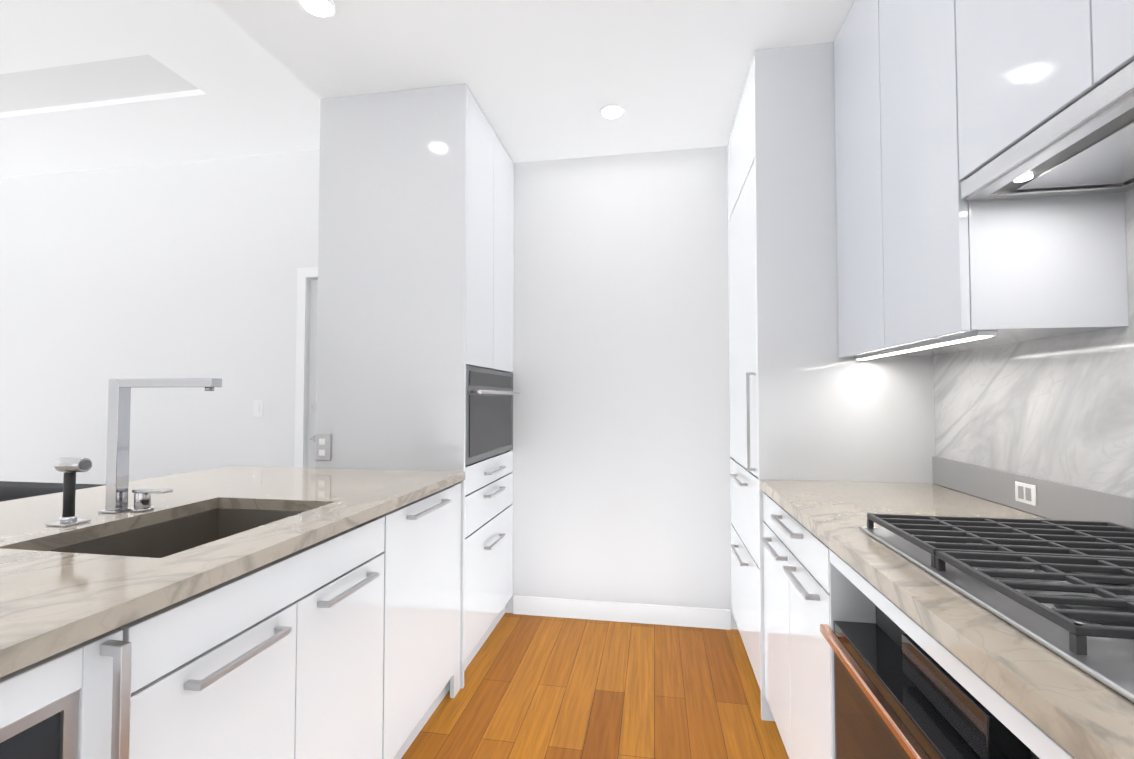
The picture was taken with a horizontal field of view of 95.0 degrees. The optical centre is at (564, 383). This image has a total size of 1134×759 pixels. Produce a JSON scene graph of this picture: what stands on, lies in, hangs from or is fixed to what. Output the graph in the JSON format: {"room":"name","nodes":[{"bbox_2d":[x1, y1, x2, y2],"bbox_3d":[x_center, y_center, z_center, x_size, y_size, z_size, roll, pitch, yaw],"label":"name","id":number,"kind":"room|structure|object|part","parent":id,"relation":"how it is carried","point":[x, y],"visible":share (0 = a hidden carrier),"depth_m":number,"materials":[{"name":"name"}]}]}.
{"room":"kitchen","nodes":[
{"label":"kitchen","id":0,"kind":"room"},
{"bbox_2d":[0,150,319,484],"bbox_3d":[-3.363,-0.210,4.079,4.899,3.150,0.150,0,-2,10],"label":"wall","id":1,"kind":"structure","parent":0,"point":[176,270],"depth_m":3.97,"materials":[{"name":"white paint"}]},
{"bbox_2d":[253,400,262,416],"bbox_3d":[-2.236,0.182,3.789,0.075,0.120,0.011,0,-2,10],"label":"light switch","id":2,"kind":"object","parent":1,"relation":"attached to","point":[258,409],"visible":1,"depth_m":3.79,"materials":[{"name":"white plastic"}]},
{"bbox_2d":[294,267,317,467],"bbox_3d":[-1.458,0.259,3.679,0.955,2.190,0.100,0,-2,10],"label":"room door","id":3,"kind":"structure","parent":1,"relation":"in","point":[303,274],"depth_m":3.74,"materials":[{"name":"white paint"}]},
{"bbox_2d":[0,0,319,178],"bbox_3d":[-3.846,-1.861,0.810,4.759,0.160,6.548,0,-2,10],"label":"ceiling","id":4,"kind":"structure","parent":0,"point":[88,85],"depth_m":3.08,"materials":[{"name":"white paint"}]},
{"bbox_2d":[210,0,853,162],"bbox_3d":[-0.184,-1.656,-0.034,2.740,0.500,6.148,0,-2,10],"label":"ceiling","id":5,"kind":"structure","parent":0,"point":[544,80],"depth_m":2.12,"materials":[{"name":"white paint"}]},
{"bbox_2d":[297,0,335,18],"bbox_3d":[-0.882,-1.345,1.850,0.124,0.009,0.124,0,-2,10],"label":"recessed light","id":6,"kind":"object","parent":5,"relation":"in","point":[324,9],"visible":1,"depth_m":1.86,"materials":[{"name":"white paint"}]},
{"bbox_2d":[600,104,624,118],"bbox_3d":[0.233,-1.325,2.539,0.124,0.009,0.124,0,-2,10],"label":"recessed light","id":7,"kind":"object","parent":5,"relation":"in","point":[613,111],"visible":1,"depth_m":2.53,"materials":[{"name":"white paint"}]},
{"bbox_2d":[401,613,788,758],"bbox_3d":[-2.574,1.291,0.497,7.660,0.060,6.850,0,-2,10],"label":"floor","id":8,"kind":"structure","parent":0,"point":[540,687],"depth_m":2.16,"materials":[{"name":"brown wood"}]},
{"bbox_2d":[0,481,103,501],"bbox_3d":[-3.449,0.928,2.547,2.040,0.785,0.870,0,-2,10],"label":"sofa","id":9,"kind":"object","parent":8,"relation":"on","point":[10,490],"depth_m":2.69,"materials":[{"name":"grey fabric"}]},
{"bbox_2d":[116,595,195,758],"bbox_3d":[-1.509,0.840,1.384,0.440,0.894,2.059,0,-2,10],"label":"base cabinet","id":10,"kind":"object","parent":8,"relation":"on","point":[161,666],"depth_m":0.88,"materials":[{"name":"grey"}]},
{"bbox_2d":[0,629,131,758],"bbox_3d":[-1.062,0.816,0.569,0.719,0.894,0.600,0,-2,10],"label":"wine fridge","id":11,"kind":"object","parent":10,"relation":"in","point":[74,702],"visible":0.83,"depth_m":0.75,"materials":[{"name":"silver metal"}]},
{"bbox_2d":[0,466,464,677],"bbox_3d":[-1.263,0.359,0.870,1.165,0.035,3.018,0,-2,10],"label":"countertop","id":12,"kind":"structure","parent":10,"relation":"on","point":[52,603],"depth_m":1.19,"materials":[{"name":"stone"}]},
{"bbox_2d":[45,457,91,526],"bbox_3d":[-1.243,0.270,1.312,0.078,0.166,0.060,0,-2,10],"label":"side spray","id":13,"kind":"object","parent":12,"relation":"on","point":[69,467],"visible":1,"depth_m":1.30,"materials":[{"name":"silver metal"}]},
{"bbox_2d":[130,488,172,511],"bbox_3d":[-1.169,0.329,1.470,0.111,0.058,0.052,0,-2,10],"label":"lever","id":14,"kind":"object","parent":12,"relation":"on","point":[142,499],"visible":1,"depth_m":1.46,"materials":[{"name":"silver metal"}]},
{"bbox_2d":[98,378,221,512],"bbox_3d":[-1.116,0.172,1.440,0.343,0.370,0.056,0,-2,10],"label":"faucet","id":15,"kind":"object","parent":12,"relation":"on","point":[118,440],"visible":0.96,"depth_m":1.45,"materials":[{"name":"silver metal"}]},
{"bbox_2d":[50,508,301,612],"bbox_3d":[-0.955,0.510,1.343,0.430,0.238,0.591,0,-2,10],"label":"sink","id":16,"kind":"object","parent":12,"relation":"in","point":[167,538],"visible":0.04,"depth_m":1.53,"materials":[{"name":"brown metal"}]},
{"bbox_2d":[192,482,460,758],"bbox_3d":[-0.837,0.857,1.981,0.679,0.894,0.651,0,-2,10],"label":"base cabinet","id":17,"kind":"object","parent":8,"relation":"on","point":[344,644],"depth_m":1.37,"materials":[{"name":"grey"}]},
{"bbox_2d":[315,83,513,688],"bbox_3d":[-0.706,0.002,2.723,0.750,2.648,0.798,0,-2,10],"label":"tall cabinet","id":18,"kind":"object","parent":8,"relation":"on","point":[415,258],"visible":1,"depth_m":2.36,"materials":[{"name":"grey paint"}]},
{"bbox_2d":[316,434,330,459],"bbox_3d":[-1.102,0.290,2.373,0.075,0.120,0.008,0,-2,10],"label":"outlet panel","id":19,"kind":"object","parent":18,"relation":"attached to","point":[323,446],"visible":1,"depth_m":2.37,"materials":[{"name":"grey plastic"}]},
{"bbox_2d":[465,366,519,465],"bbox_3d":[-0.646,0.154,2.718,0.672,0.440,0.774,0,-2,10],"label":"oven","id":20,"kind":"object","parent":18,"relation":"in","point":[489,412],"visible":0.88,"depth_m":2.57,"materials":[{"name":"grey glass"}]},
{"bbox_2d":[761,492,831,758],"bbox_3d":[1.003,0.846,1.587,0.665,0.894,0.782,0,-2,10],"label":"base cabinet","id":21,"kind":"object","parent":8,"relation":"on","point":[796,615],"visible":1,"depth_m":1.55,"materials":[{"name":"grey"}]},
{"bbox_2d":[727,42,934,720],"bbox_3d":[1.133,-0.008,2.400,0.677,2.648,0.808,0,-2,10],"label":"tall cabinet","id":22,"kind":"object","parent":8,"relation":"on","point":[806,402],"visible":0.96,"depth_m":2.04,"materials":[{"name":"grey paint"}]},
{"bbox_2d":[820,549,1075,758],"bbox_3d":[0.856,0.823,0.810,0.633,0.894,0.790,0,-2,10],"label":"oven","id":23,"kind":"object","parent":8,"relation":"on","point":[904,685],"visible":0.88,"depth_m":0.92,"materials":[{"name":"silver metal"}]},
{"bbox_3d":[0.680,0.791,-0.278,0.665,0.894,1.405,0,-2,10],"label":"base cabinet","id":24,"kind":"object","parent":8,"relation":"on","visible":0},
{"bbox_2d":[759,479,1133,758],"bbox_3d":[0.824,0.348,0.503,0.643,0.035,3.008,0,-2,10],"label":"countertop","id":25,"kind":"structure","parent":24,"relation":"on","point":[1074,711],"depth_m":0.77,"materials":[{"name":"stone"}]},
{"bbox_2d":[860,513,1133,702],"bbox_3d":[0.902,0.329,0.834,0.520,0.085,0.755,0,-2,10],"label":"cooktop","id":26,"kind":"object","parent":25,"relation":"in","point":[1064,589],"visible":1,"depth_m":0.85,"materials":[{"name":"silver metal"}]},
{"bbox_2d":[505,146,737,628],"bbox_3d":[0.378,-0.235,3.228,2.760,3.150,0.550,0,-2,10],"label":"wall","id":27,"kind":"structure","parent":0,"point":[621,449],"depth_m":2.95,"materials":[{"name":"white paint"}]},
{"bbox_2d":[513,595,730,629],"bbox_3d":[0.299,1.279,2.911,1.212,0.105,0.013,0,-2,10],"label":"baseboard","id":28,"kind":"structure","parent":27,"relation":"attached to","point":[712,618],"depth_m":2.90,"materials":[{"name":"white paint"}]},
{"bbox_3d":[1.076,-0.090,-0.375,0.155,2.650,6.299,0,-2,10],"label":"wall","id":29,"kind":"structure","parent":0,"visible":0},
{"bbox_2d":[834,0,1128,359],"bbox_3d":[1.147,-0.728,1.590,0.329,1.256,0.817,0,-2,10],"label":"upper cabinet","id":30,"kind":"object","parent":29,"relation":"attached to","point":[930,262],"visible":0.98,"depth_m":1.34,"materials":[{"name":"grey paint"}]},
{"bbox_2d":[933,189,1133,497],"bbox_3d":[1.133,-0.086,0.473,0.018,0.829,2.988,0,-2,10],"label":"backsplash","id":31,"kind":"structure","parent":29,"relation":"attached to","point":[1059,409],"depth_m":1.37,"materials":[{"name":"stone"}]},
{"bbox_2d":[932,457,1133,527],"bbox_3d":[1.117,0.279,0.465,0.015,0.099,2.988,0,-2,10],"label":"strip","id":32,"kind":"object","parent":31,"relation":"attached to","point":[1058,501],"depth_m":1.41,"materials":[{"name":"grey metal"}]},
{"bbox_3d":[1.282,0.306,1.447,0.005,0.055,0.080,0,-2,10],"label":"electrical outlet strip","id":33,"kind":"part","parent":32,"relation":"part of","materials":[{"name":"white plastic"}]},
{"bbox_2d":[955,0,1133,179],"bbox_3d":[1.013,-0.930,0.823,0.329,0.896,0.748,0,-2,10],"label":"upper cabinet","id":34,"kind":"object","parent":29,"relation":"attached to","point":[1025,68],"visible":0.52,"depth_m":0.99,"materials":[{"name":"grey paint"}]},
{"bbox_2d":[961,61,1133,200],"bbox_3d":[1.014,-0.455,0.809,0.327,0.048,0.740,0,-2,10],"label":"range hood","id":35,"kind":"object","parent":34,"relation":"attached to","point":[1083,145],"visible":1,"depth_m":1.00,"materials":[{"name":"silver metal"}]}
]}

